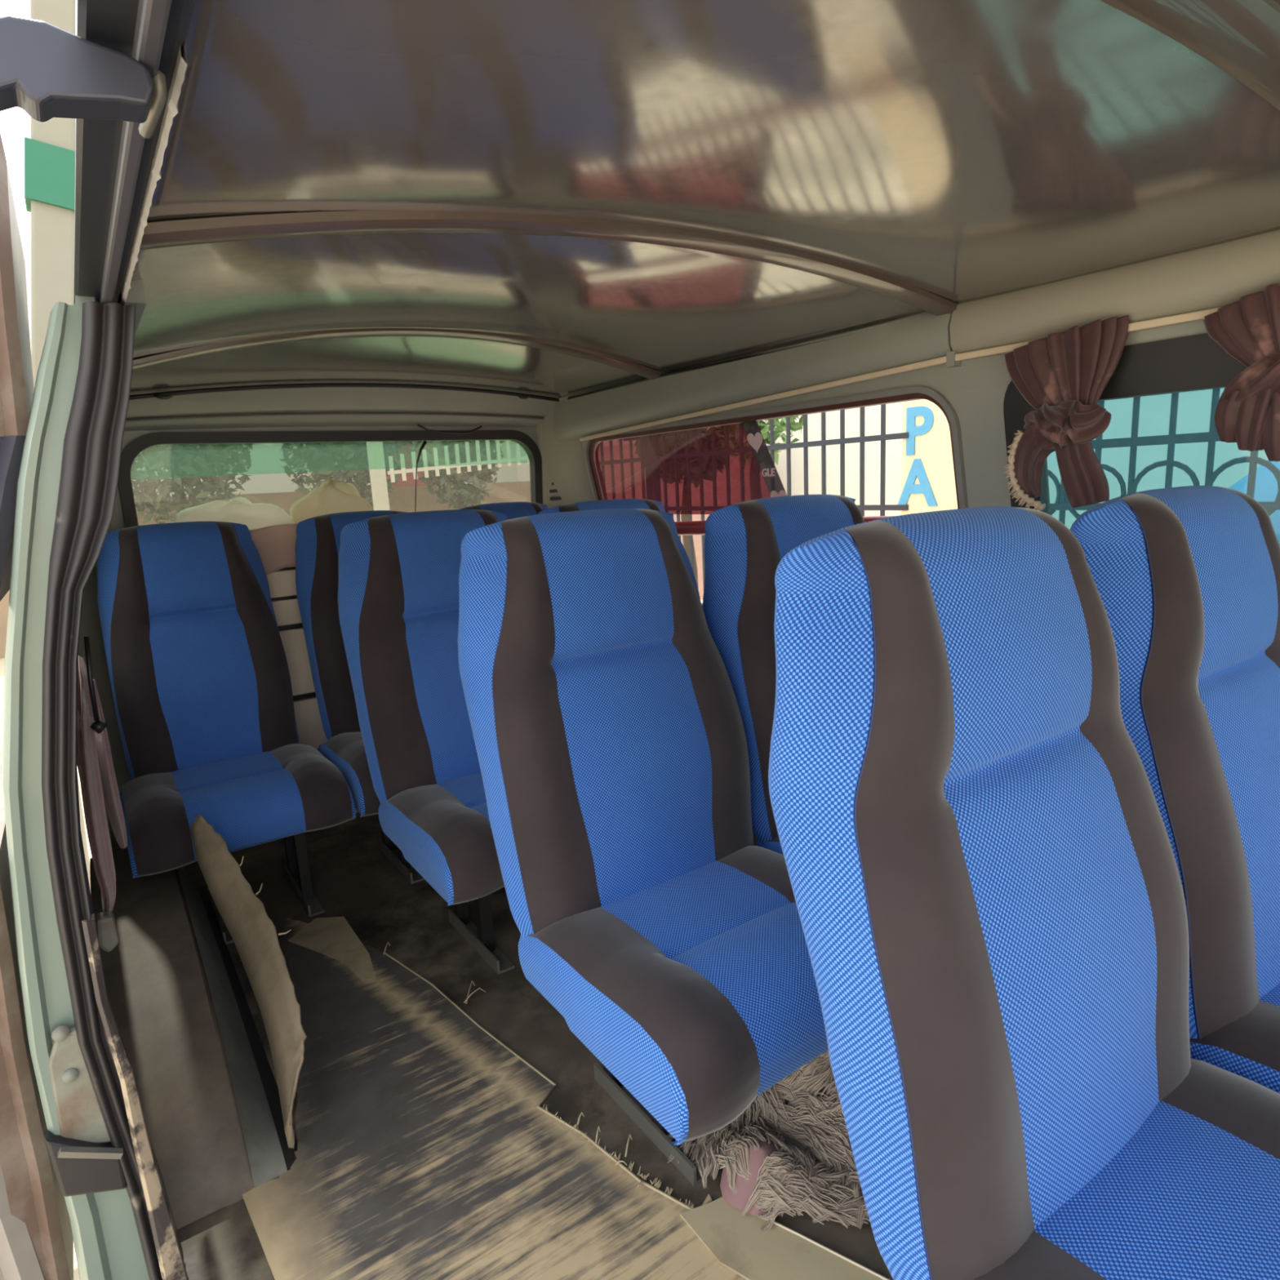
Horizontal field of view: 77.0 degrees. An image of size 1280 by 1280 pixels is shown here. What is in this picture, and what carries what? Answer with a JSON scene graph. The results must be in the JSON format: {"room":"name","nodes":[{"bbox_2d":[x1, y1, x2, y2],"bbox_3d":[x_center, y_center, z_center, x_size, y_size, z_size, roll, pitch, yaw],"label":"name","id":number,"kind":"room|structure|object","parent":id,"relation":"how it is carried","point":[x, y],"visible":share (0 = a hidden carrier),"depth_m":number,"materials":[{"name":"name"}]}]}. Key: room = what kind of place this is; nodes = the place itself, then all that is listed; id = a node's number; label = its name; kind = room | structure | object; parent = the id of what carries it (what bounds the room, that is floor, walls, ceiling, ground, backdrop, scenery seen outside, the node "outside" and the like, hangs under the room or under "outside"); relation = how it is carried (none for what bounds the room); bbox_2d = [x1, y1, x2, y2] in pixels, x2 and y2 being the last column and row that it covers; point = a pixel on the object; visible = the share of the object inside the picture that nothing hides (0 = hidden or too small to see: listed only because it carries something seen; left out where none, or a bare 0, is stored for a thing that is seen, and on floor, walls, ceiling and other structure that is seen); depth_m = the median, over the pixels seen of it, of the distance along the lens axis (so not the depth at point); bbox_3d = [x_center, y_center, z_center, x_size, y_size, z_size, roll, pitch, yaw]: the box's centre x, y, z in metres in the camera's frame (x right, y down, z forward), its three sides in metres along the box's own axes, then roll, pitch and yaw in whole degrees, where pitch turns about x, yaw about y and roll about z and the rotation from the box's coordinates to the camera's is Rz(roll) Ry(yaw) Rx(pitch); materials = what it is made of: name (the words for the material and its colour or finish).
{"room":"vehicle interior","nodes":[
{"label":"vehicle interior","id":0,"kind":"room"},
{"bbox_2d":[73,277,94,890],"bbox_3d":[-1.209,0.166,1.765,0.211,1.502,1.660,-10,13,-34],"label":"wall","id":1,"kind":"structure","parent":0,"point":[79,300],"depth_m":2.26,"materials":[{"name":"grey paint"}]},
{"bbox_2d":[0,133,73,1279],"bbox_3d":[-1.158,0.085,1.472,0.288,1.628,1.112,-10,13,-34],"label":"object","id":2,"kind":"structure","parent":1,"relation":"in","point":[37,1240],"depth_m":1.10,"materials":[{"name":"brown metal"}]},
{"bbox_2d":[2,302,149,1279],"bbox_3d":[-0.754,0.274,1.089,0.212,1.379,0.064,-10,13,-34],"label":"trim","id":3,"kind":"structure","parent":1,"relation":"attached to","point":[107,1242],"depth_m":1.03,"materials":[{"name":"green paint"}]},
{"bbox_2d":[0,14,167,138],"bbox_3d":[-0.328,-0.321,0.471,0.090,0.042,0.060,-10,13,-34],"label":"door hinge","id":4,"kind":"object","parent":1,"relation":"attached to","point":[48,71],"visible":1,"depth_m":0.45,"materials":[{"name":"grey metal"}]},
{"bbox_2d":[44,1025,126,1196],"bbox_3d":[-0.764,0.645,1.097,0.080,0.267,0.046,-10,13,-34],"label":"door latch","id":5,"kind":"object","parent":1,"relation":"in","point":[85,1161],"depth_m":1.09,"materials":[{"name":"grey metal"}]},
{"bbox_2d":[77,635,127,911],"bbox_3d":[-0.911,0.196,1.357,0.055,0.435,0.422,-9,13,-29],"label":"window curtain","id":6,"kind":"object","parent":1,"relation":"hanging from","point":[98,782],"visible":0.94,"depth_m":1.25,"materials":[{"name":"brown fabric"}]},
{"bbox_2d":[95,911,119,951],"bbox_3d":[-0.792,0.433,1.195,0.026,0.056,0.030,-10,13,-34],"label":"bracket","id":7,"kind":"object","parent":1,"relation":"attached to","point":[106,926],"visible":0.92,"depth_m":1.18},
{"bbox_2d":[41,301,184,1279],"bbox_3d":[-0.696,0.267,1.107,0.208,1.379,0.060,-10,13,-34],"label":"trim","id":8,"kind":"structure","parent":1,"relation":"attached to","point":[95,430],"depth_m":1.02,"materials":[{"name":"rubber"}]},
{"bbox_2d":[73,0,195,305],"bbox_3d":[-0.083,-0.347,0.161,0.063,0.100,2.245,-10,13,-34],"label":"trim","id":9,"kind":"structure","parent":1,"relation":"attached to","point":[110,24],"depth_m":0.61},
{"bbox_2d":[81,913,189,1279],"bbox_3d":[-0.694,0.713,1.136,0.051,0.718,0.030,-10,13,-34],"label":"trim","id":10,"kind":"structure","parent":1,"relation":"attached to","point":[171,1261],"depth_m":1.12,"materials":[{"name":"metal"}]},
{"bbox_2d":[124,280,146,334],"bbox_3d":[-1.163,-0.604,1.731,0.060,0.080,1.570,-10,13,-34],"label":"trim","id":11,"kind":"structure","parent":1,"relation":"attached to","point":[135,295],"depth_m":1.11,"materials":[{"name":"grey paint"}]},
{"bbox_2d":[99,0,172,303],"bbox_3d":[-0.074,-0.292,0.167,0.012,0.014,2.230,-10,13,-34],"label":"trim","id":12,"kind":"structure","parent":1,"relation":"attached to","point":[153,15],"depth_m":0.58,"materials":[{"name":"grey metal"}]},
{"bbox_2d":[119,40,187,305],"bbox_3d":[-0.490,-0.398,0.788,0.008,0.018,0.780,-10,13,-34],"label":"trim","id":13,"kind":"structure","parent":1,"relation":"attached to","point":[171,106],"depth_m":0.60,"materials":[{"name":"beige plastic"}]},
{"bbox_2d":[76,426,535,852],"bbox_3d":[-0.967,-0.043,2.901,1.850,1.451,0.065,-10,13,-34],"label":"wall","id":14,"kind":"structure","parent":0,"point":[91,625],"depth_m":2.47,"materials":[{"name":"grey paint"}]},
{"bbox_2d":[153,394,173,399],"bbox_3d":[-1.378,-0.703,2.328,0.050,0.013,0.036,-10,13,-34],"label":"plug","id":15,"kind":"object","parent":14,"relation":"attached to","point":[157,396],"visible":1,"depth_m":2.32,"materials":[{"name":"black plastic"}]},
{"bbox_2d":[266,564,327,749],"bbox_3d":[-0.951,-0.015,2.795,1.450,0.735,0.162,-10,13,-34],"label":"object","id":16,"kind":"object","parent":14,"relation":"attached to","point":[282,583],"visible":0.02,"depth_m":2.60,"materials":[{"name":"fabric"}]},
{"bbox_2d":[248,523,297,575],"bbox_3d":[-1.125,-0.282,2.555,0.921,0.170,0.122,-10,13,-34],"label":"draped cloth","id":17,"kind":"object","parent":16,"relation":"on","point":[275,545],"visible":0.09,"depth_m":2.49,"materials":[{"name":"brown fabric"}]},
{"bbox_2d":[177,497,296,529],"bbox_3d":[-1.250,-0.393,2.500,0.341,0.100,0.128,-10,13,-34],"label":"cloth sack","id":18,"kind":"object","parent":17,"relation":"on","point":[240,510],"visible":0.82,"depth_m":2.47,"materials":[{"name":"beige fabric"}]},
{"bbox_2d":[289,476,372,523],"bbox_3d":[-1.020,-0.462,2.657,0.267,0.151,0.138,-10,13,-34],"label":"cloth sack","id":19,"kind":"object","parent":17,"relation":"on","point":[331,496],"visible":0.88,"depth_m":2.61,"materials":[{"name":"beige fabric"}]},
{"bbox_2d":[117,430,542,528],"bbox_3d":[-0.973,-0.431,2.827,1.419,0.584,0.085,-10,13,-34],"label":"window","id":20,"kind":"structure","parent":14,"relation":"in","point":[162,474],"depth_m":2.73,"materials":[{"name":"clear glass"}]},
{"bbox_2d":[414,440,426,511],"bbox_3d":[-0.785,-0.572,2.885,0.012,0.277,0.077,8,16,44],"label":"cord","id":21,"kind":"object","parent":20,"relation":"hanging from","point":[424,442],"visible":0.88,"depth_m":2.87,"materials":[{"name":"black plastic"}]},
{"bbox_2d":[125,412,543,421],"bbox_3d":[-0.954,-0.752,2.716,1.420,0.035,0.009,-10,13,-34],"label":"trim","id":22,"kind":"structure","parent":14,"relation":"attached to","point":[289,413],"depth_m":2.64,"materials":[{"name":"beige plastic"}]},
{"bbox_2d":[124,382,559,431],"bbox_3d":[-0.951,-0.778,2.714,1.510,0.171,0.135,-10,13,-34],"label":"trim","id":23,"kind":"structure","parent":14,"relation":"attached to","point":[322,399],"depth_m":2.65,"materials":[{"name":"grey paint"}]},
{"bbox_2d":[417,424,482,433],"bbox_3d":[-0.680,-0.760,2.899,0.246,0.035,0.017,-10,13,-34],"label":"loose wire","id":24,"kind":"object","parent":14,"relation":"hanging from","point":[419,425],"visible":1,"depth_m":2.89,"materials":[{"name":"black plastic"}]},
{"bbox_2d":[517,395,530,399],"bbox_3d":[-0.428,-0.896,2.970,0.050,0.013,0.036,-10,13,-34],"label":"plug","id":25,"kind":"object","parent":14,"relation":"attached to","point":[522,397],"visible":1,"depth_m":2.96,"materials":[{"name":"black plastic"}]},
{"bbox_2d":[549,482,561,500],"bbox_3d":[-0.331,-0.609,3.198,0.059,0.105,0.012,-3,11,1],"label":"air vent","id":26,"kind":"object","parent":14,"relation":"attached to","point":[553,491],"visible":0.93,"depth_m":3.20,"materials":[{"name":"black plastic"}]},
{"bbox_2d":[177,812,889,1279],"bbox_3d":[0.257,0.913,1.347,1.840,0.050,4.250,-10,13,-34],"label":"floor","id":27,"kind":"structure","parent":0,"point":[352,878],"depth_m":1.87,"materials":[{"name":"black carpet"}]},
{"bbox_2d":[89,848,297,1229],"bbox_3d":[-1.011,0.738,1.753,0.260,0.274,1.106,-10,13,-34],"label":"panel","id":28,"kind":"object","parent":27,"relation":"on","point":[207,1087],"visible":0.8,"depth_m":1.49,"materials":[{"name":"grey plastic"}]},
{"bbox_2d":[97,520,355,944],"bbox_3d":[-1.114,0.244,2.136,0.492,1.097,0.645,-10,13,-34],"label":"passenger seat","id":29,"kind":"object","parent":27,"relation":"on","point":[200,678],"visible":0.97,"depth_m":2.15,"materials":[{"name":"blue fabric"}]},
{"bbox_2d":[119,775,355,878],"bbox_3d":[-1.056,0.415,2.097,0.492,0.123,0.448,-10,13,-34],"label":"seat cushion","id":30,"kind":"object","parent":29,"relation":"on","point":[246,811],"depth_m":1.94,"materials":[{"name":"blue fabric"}]},
{"bbox_2d":[189,813,306,1148],"bbox_3d":[-0.761,0.651,1.618,0.106,0.495,0.572,-11,14,-37],"label":"board","id":31,"kind":"object","parent":27,"relation":"on","point":[254,935],"visible":0.99,"depth_m":1.58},
{"bbox_2d":[295,510,424,884],"bbox_3d":[-0.701,0.168,2.416,0.492,1.097,0.645,-10,13,-34],"label":"passenger seat","id":32,"kind":"object","parent":27,"relation":"on","point":[317,541],"visible":0.38,"depth_m":2.40,"materials":[{"name":"blue fabric"}]},
{"bbox_2d":[317,743,364,817],"bbox_3d":[-0.643,0.339,2.377,0.492,0.123,0.448,-10,13,-34],"label":"seat cushion","id":33,"kind":"object","parent":32,"relation":"on","point":[352,766],"depth_m":2.14,"materials":[{"name":"blue fabric"}]},
{"bbox_2d":[337,509,515,974],"bbox_3d":[-0.354,0.242,1.948,0.524,1.097,0.645,-10,13,-34],"label":"passenger seat","id":34,"kind":"object","parent":27,"relation":"on","point":[398,599],"visible":0.56,"depth_m":1.93,"materials":[{"name":"blue fabric"}]},
{"bbox_2d":[377,801,453,906],"bbox_3d":[-0.296,0.413,1.909,0.514,0.123,0.448,-10,13,-34],"label":"seat cushion","id":35,"kind":"object","parent":34,"relation":"on","point":[427,846],"depth_m":1.71,"materials":[{"name":"blue fabric"}]},
{"bbox_2d":[461,502,547,519],"bbox_3d":[-0.298,0.094,2.690,0.492,1.097,0.645,-10,13,-34],"label":"passenger seat","id":36,"kind":"object","parent":27,"relation":"on","point":[512,509],"visible":0.04,"depth_m":2.78,"materials":[{"name":"blue fabric"}]},
{"bbox_2d":[241,917,889,1279],"bbox_3d":[-0.404,0.876,1.520,0.656,0.018,1.841,-13,15,-41],"label":"floor mat","id":37,"kind":"object","parent":27,"relation":"on","point":[428,1149],"depth_m":1.35,"materials":[{"name":"beige carpet"}]},
{"bbox_2d":[288,916,375,980],"bbox_3d":[-0.791,0.794,2.054,0.152,0.001,0.389,-10,13,-34],"label":"scrap","id":38,"kind":"object","parent":37,"relation":"on","point":[333,937],"visible":1,"depth_m":2.09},
{"bbox_2d":[537,498,665,514],"bbox_3d":[0.082,0.162,2.244,0.524,1.097,0.645,-10,13,-34],"label":"passenger seat","id":39,"kind":"object","parent":27,"relation":"on","point":[642,504],"visible":0.02,"depth_m":2.32,"materials":[{"name":"blue fabric"}]},
{"bbox_2d":[457,508,828,1186],"bbox_3d":[0.075,0.339,1.341,0.524,1.097,0.645,-10,13,-34],"label":"passenger seat","id":40,"kind":"object","parent":27,"relation":"on","point":[605,715],"visible":0.93,"depth_m":1.33,"materials":[{"name":"blue fabric"}]},
{"bbox_2d":[518,934,688,1145],"bbox_3d":[0.133,0.510,1.302,0.514,0.123,0.448,-10,13,-34],"label":"seat cushion","id":41,"kind":"object","parent":40,"relation":"on","point":[646,1051],"depth_m":1.12,"materials":[{"name":"blue fabric"}]},
{"bbox_2d":[666,1049,870,1231],"bbox_3d":[0.362,0.764,1.482,0.624,0.175,0.654,2,12,23],"label":"shaggy rug","id":42,"kind":"object","parent":27,"relation":"on","point":[790,1148],"visible":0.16,"depth_m":1.31,"materials":[{"name":"fabric"}]},
{"bbox_2d":[702,494,864,854],"bbox_3d":[0.511,0.259,1.637,0.524,1.097,0.645,-10,13,-34],"label":"passenger seat","id":43,"kind":"object","parent":27,"relation":"on","point":[745,542],"visible":0.2,"depth_m":1.62,"materials":[{"name":"blue fabric"}]},
{"bbox_2d":[755,841,783,854],"bbox_3d":[0.569,0.429,1.598,0.514,0.123,0.448,-10,13,-34],"label":"seat cushion","id":44,"kind":"object","parent":43,"relation":"on","point":[775,846],"depth_m":1.59,"materials":[{"name":"blue fabric"}]},
{"bbox_2d":[768,506,1279,1279],"bbox_3d":[0.505,0.436,0.734,0.524,1.097,0.645,-10,13,-34],"label":"passenger seat","id":45,"kind":"object","parent":27,"relation":"on","point":[984,874],"visible":1,"depth_m":0.74,"materials":[{"name":"blue fabric"}]},
{"bbox_2d":[1070,485,1279,1093],"bbox_3d":[0.941,0.355,1.030,0.524,1.097,0.645,-10,13,-34],"label":"passenger seat","id":46,"kind":"object","parent":27,"relation":"on","point":[1187,579],"visible":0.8,"depth_m":1.02,"materials":[{"name":"blue fabric"}]},
{"bbox_2d":[1189,1041,1279,1093],"bbox_3d":[0.999,0.526,0.991,0.514,0.123,0.448,-10,13,-34],"label":"seat cushion","id":47,"kind":"object","parent":46,"relation":"on","point":[1259,1062],"depth_m":0.96,"materials":[{"name":"blue fabric"}]},
{"bbox_2d":[129,0,1279,398],"bbox_3d":[0.249,-0.584,0.997,1.516,0.137,4.080,-10,13,-34],"label":"ceiling","id":48,"kind":"structure","parent":0,"point":[957,152],"depth_m":0.92,"materials":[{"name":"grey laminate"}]},
{"bbox_2d":[132,328,663,379],"bbox_3d":[-0.556,-0.753,2.143,1.505,0.140,0.070,-10,13,-34],"label":"trim","id":49,"kind":"structure","parent":48,"relation":"attached to","point":[151,361],"depth_m":2.06,"materials":[{"name":"beige plastic"}]},
{"bbox_2d":[581,319,1207,507],"bbox_3d":[0.932,0.083,1.661,0.155,1.490,4.200,-10,13,-34],"label":"wall","id":50,"kind":"structure","parent":0,"point":[975,389],"depth_m":1.73,"materials":[{"name":"grey paint"}]},
{"bbox_2d":[139,209,958,315],"bbox_3d":[0.046,-0.600,1.296,1.505,0.108,0.055,-10,13,-34],"label":"trim","id":51,"kind":"structure","parent":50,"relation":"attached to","point":[160,234],"depth_m":1.11,"materials":[{"name":"plastic"}]},
{"bbox_2d":[535,395,594,508],"bbox_3d":[-0.246,-0.354,3.210,0.312,1.170,0.155,6,14,39],"label":"trim","id":52,"kind":"structure","parent":50,"relation":"attached to","point":[563,464],"depth_m":3.13,"materials":[{"name":"beige plastic"}]},
{"bbox_2d":[553,311,952,441],"bbox_3d":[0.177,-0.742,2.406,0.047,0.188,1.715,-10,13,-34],"label":"trim","id":53,"kind":"structure","parent":50,"relation":"attached to","point":[919,337],"depth_m":2.16,"materials":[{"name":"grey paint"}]},
{"bbox_2d":[583,386,968,606],"bbox_3d":[0.301,-0.361,2.456,0.154,0.626,1.563,-10,13,-34],"label":"window","id":54,"kind":"structure","parent":50,"relation":"in","point":[704,465],"depth_m":2.50,"materials":[{"name":"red glass"}]},
{"bbox_2d":[746,432,762,453],"bbox_3d":[0.329,-0.560,2.291,0.012,0.057,0.064,-10,13,-34],"label":"print","id":55,"kind":"object","parent":54,"relation":"attached to","point":[754,440],"depth_m":2.29},
{"bbox_2d":[770,490,786,497],"bbox_3d":[0.398,-0.396,2.296,0.012,0.061,0.068,-10,13,-34],"label":"print","id":56,"kind":"object","parent":54,"relation":"attached to","point":[773,493],"depth_m":2.29},
{"bbox_2d":[674,515,893,535],"bbox_3d":[0.286,-0.341,2.425,0.083,0.077,1.487,-10,13,-34],"label":"grab bar","id":57,"kind":"object","parent":54,"relation":"attached to","point":[691,527],"visible":0.02,"depth_m":2.53,"materials":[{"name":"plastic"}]},
{"bbox_2d":[579,306,1279,544],"bbox_3d":[0.865,-0.270,1.632,0.164,0.660,3.520,-10,13,-34],"label":"window","id":58,"kind":"structure","parent":50,"relation":"in","point":[1162,397],"depth_m":1.45,"materials":[{"name":"teal glass"}]},
{"bbox_2d":[1003,315,1129,511],"bbox_3d":[0.781,-0.412,1.525,0.119,0.344,0.229,-9,12,-27],"label":"window curtain","id":59,"kind":"object","parent":58,"relation":"hanging from","point":[1064,376],"visible":1,"depth_m":1.48,"materials":[{"name":"brown fabric"}]},
{"bbox_2d":[1203,283,1279,462],"bbox_3d":[0.974,-0.419,1.248,0.089,0.279,0.198,-10,13,-34],"label":"window curtain","id":60,"kind":"object","parent":58,"relation":"hanging from","point":[1247,413],"visible":1,"depth_m":1.25,"materials":[{"name":"brown fabric"}]},
{"bbox_2d":[949,229,1279,353],"bbox_3d":[1.336,-0.510,0.759,0.047,0.126,2.330,-10,13,-34],"label":"trim","id":61,"kind":"structure","parent":50,"relation":"attached to","point":[1219,275],"depth_m":1.41,"materials":[{"name":"beige plastic"}]},
{"bbox_2d":[1099,0,1279,111],"bbox_3d":[0.470,-0.504,0.697,1.505,0.108,0.070,-10,13,-34],"label":"trim","id":62,"kind":"structure","parent":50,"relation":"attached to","point":[1242,37],"depth_m":0.73,"materials":[{"name":"beige plastic"}]},
{"label":"outside","id":63,"kind":"structure","parent":0,"visible":0},
{"bbox_2d":[0,599,702,1279],"bbox_3d":[-5.648,0.268,8.400,80.000,0.001,80.000,-10,13,-34],"label":"ground","id":64,"kind":"structure","parent":63,"point":[76,1274],"depth_m":4.97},
{"bbox_2d":[0,590,9,658],"bbox_3d":[-5.409,-1.004,10.405,15.000,1.700,0.300,-10,13,-34],"label":"wall","id":65,"kind":"structure","parent":64,"relation":"on","point":[4,603],"depth_m":9.09,"materials":[{"name":"beige paint"}]},
{"bbox_2d":[20,236,31,346],"bbox_3d":[-5.082,-3.752,14.583,15.000,5.450,0.400,-10,13,-34],"label":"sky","id":66,"kind":"structure","parent":64,"relation":"on","point":[25,241],"depth_m":11.50,"materials":[{"name":"paint"}]},
{"bbox_2d":[24,0,75,386],"bbox_3d":[-1.945,-0.967,2.670,0.771,4.265,0.150,-10,13,-34],"label":"building wall","id":67,"kind":"structure","parent":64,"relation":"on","point":[50,152],"depth_m":2.57,"materials":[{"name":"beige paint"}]},
{"bbox_2d":[680,514,698,590],"bbox_3d":[0.534,-1.482,8.895,1.043,2.632,1.520,-10,13,-34],"label":"tree","id":68,"kind":"object","parent":64,"relation":"on","point":[684,517],"visible":0.02,"depth_m":8.99,"materials":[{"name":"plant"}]},
{"bbox_2d":[673,514,710,599],"bbox_3d":[0.115,-1.785,11.780,0.200,2.150,4.600,-10,13,-34],"label":"wall","id":69,"kind":"structure","parent":64,"relation":"on","point":[697,539],"depth_m":10.80,"materials":[{"name":"white paint"}]},
{"bbox_2d":[758,414,803,465],"bbox_3d":[1.113,-1.573,7.659,1.195,3.224,1.128,-10,13,-34],"label":"leafy tree","id":70,"kind":"object","parent":64,"relation":"on","point":[780,427],"visible":0.04,"depth_m":7.45,"materials":[{"name":"green plant"}]},
{"bbox_2d":[676,404,908,587],"bbox_3d":[0.882,-0.842,5.679,0.028,2.366,6.800,-10,13,-34],"label":"fence","id":71,"kind":"object","parent":64,"relation":"on","point":[883,437],"visible":0.02,"depth_m":5.05,"materials":[{"name":"metal"}]},
{"bbox_2d":[763,401,902,515],"bbox_3d":[2.769,-2.148,9.030,0.200,3.650,20.000,-10,13,-34],"label":"wall","id":72,"kind":"structure","parent":64,"relation":"on","point":[894,411],"depth_m":9.31,"materials":[{"name":"white paint"}]},
{"bbox_2d":[897,399,957,515],"bbox_3d":[1.794,-0.719,4.722,0.408,2.600,0.375,-10,13,-34],"label":"gate pillar","id":73,"kind":"structure","parent":64,"relation":"on","point":[928,479],"depth_m":4.54,"materials":[{"name":"beige paint"}]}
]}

